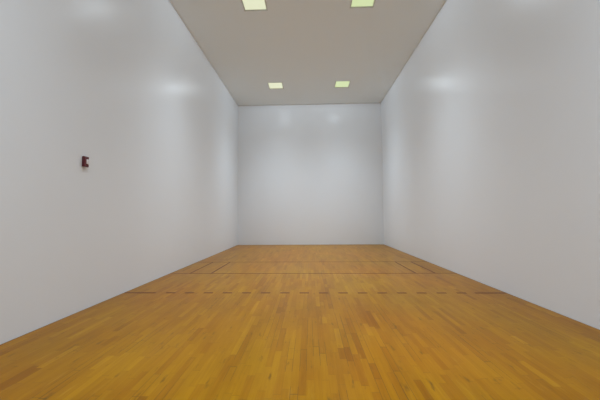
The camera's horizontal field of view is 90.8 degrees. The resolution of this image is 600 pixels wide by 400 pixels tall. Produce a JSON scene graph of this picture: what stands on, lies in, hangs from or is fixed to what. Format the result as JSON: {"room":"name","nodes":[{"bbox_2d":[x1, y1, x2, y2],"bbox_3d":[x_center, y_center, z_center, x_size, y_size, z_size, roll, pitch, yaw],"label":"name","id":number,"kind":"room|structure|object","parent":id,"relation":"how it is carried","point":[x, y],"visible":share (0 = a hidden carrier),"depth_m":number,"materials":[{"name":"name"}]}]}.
{"room":"sports hall","nodes":[
{"label":"sports hall","id":0,"kind":"room"},
{"bbox_2d":[0,0,237,344],"bbox_3d":[-2.917,-1.375,6.297,0.150,6.025,12.600,-1,-3,2],"label":"wall","id":1,"kind":"structure","parent":0,"point":[125,86],"depth_m":4.31,"materials":[{"name":"white paint"}]},
{"bbox_2d":[82,156,88,166],"bbox_3d":[-2.885,-0.515,3.981,0.043,0.141,0.088,-1,-3,2],"label":"fire alarm strobe","id":2,"kind":"object","parent":1,"relation":"attached to","point":[85,161],"visible":1,"depth_m":3.96,"materials":[{"name":"red plastic"}]},
{"bbox_2d":[0,244,599,399],"bbox_3d":[0.227,1.564,6.043,6.072,0.041,12.588,-1,-3,2],"label":"floor","id":3,"kind":"structure","parent":0,"point":[344,321],"depth_m":2.91,"materials":[{"name":"brown wood"}]},
{"bbox_2d":[170,0,445,105],"bbox_3d":[0.181,-4.487,6.355,6.096,0.150,12.600,-1,-3,2],"label":"ceiling","id":4,"kind":"structure","parent":0,"point":[307,46],"depth_m":8.15,"materials":[{"name":"white paint"}]},
{"bbox_2d":[241,0,267,10],"bbox_3d":[-1.026,-4.440,6.577,0.538,0.104,0.538,-1,-3,2],"label":"ceiling light","id":5,"kind":"object","parent":4,"relation":"attached to","point":[248,5],"visible":1,"depth_m":6.69,"materials":[{"name":"white plastic"}]},
{"bbox_2d":[268,82,283,88],"bbox_3d":[-0.891,-4.226,10.824,0.538,0.104,0.538,-1,-3,2],"label":"ceiling light","id":6,"kind":"object","parent":4,"relation":"attached to","point":[279,85],"visible":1,"depth_m":10.82,"materials":[{"name":"white plastic"}]},
{"bbox_2d":[268,83,282,87],"bbox_3d":[-0.891,-4.191,10.822,0.487,0.003,0.487,-1,-3,2],"label":"diffuser","id":7,"kind":"object","parent":6,"relation":"attached to","point":[271,85],"depth_m":10.82,"materials":[{"name":"white plastic"}]},
{"bbox_2d":[334,81,350,87],"bbox_3d":[1.535,-4.248,10.748,0.538,0.104,0.538,-1,-3,2],"label":"ceiling light","id":8,"kind":"object","parent":4,"relation":"attached to","point":[338,84],"visible":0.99,"depth_m":10.78,"materials":[{"name":"white plastic"}]},
{"bbox_2d":[350,0,375,7],"bbox_3d":[1.400,-4.462,6.501,0.538,0.104,0.538,-1,-3,2],"label":"ceiling light","id":9,"kind":"object","parent":4,"relation":"attached to","point":[354,3],"visible":1,"depth_m":6.65,"materials":[{"name":"white plastic"}]},
{"bbox_2d":[238,103,383,244],"bbox_3d":[0.406,-1.158,12.567,6.396,6.175,0.150,-1,-3,2],"label":"wall","id":10,"kind":"structure","parent":0,"point":[309,174],"depth_m":12.49,"materials":[{"name":"white paint"}]},
{"bbox_2d":[381,0,599,329],"bbox_3d":[3.326,-1.432,6.102,0.150,6.025,12.600,-1,-3,2],"label":"wall","id":11,"kind":"structure","parent":0,"point":[490,127],"depth_m":4.63,"materials":[{"name":"white paint"}]}
]}

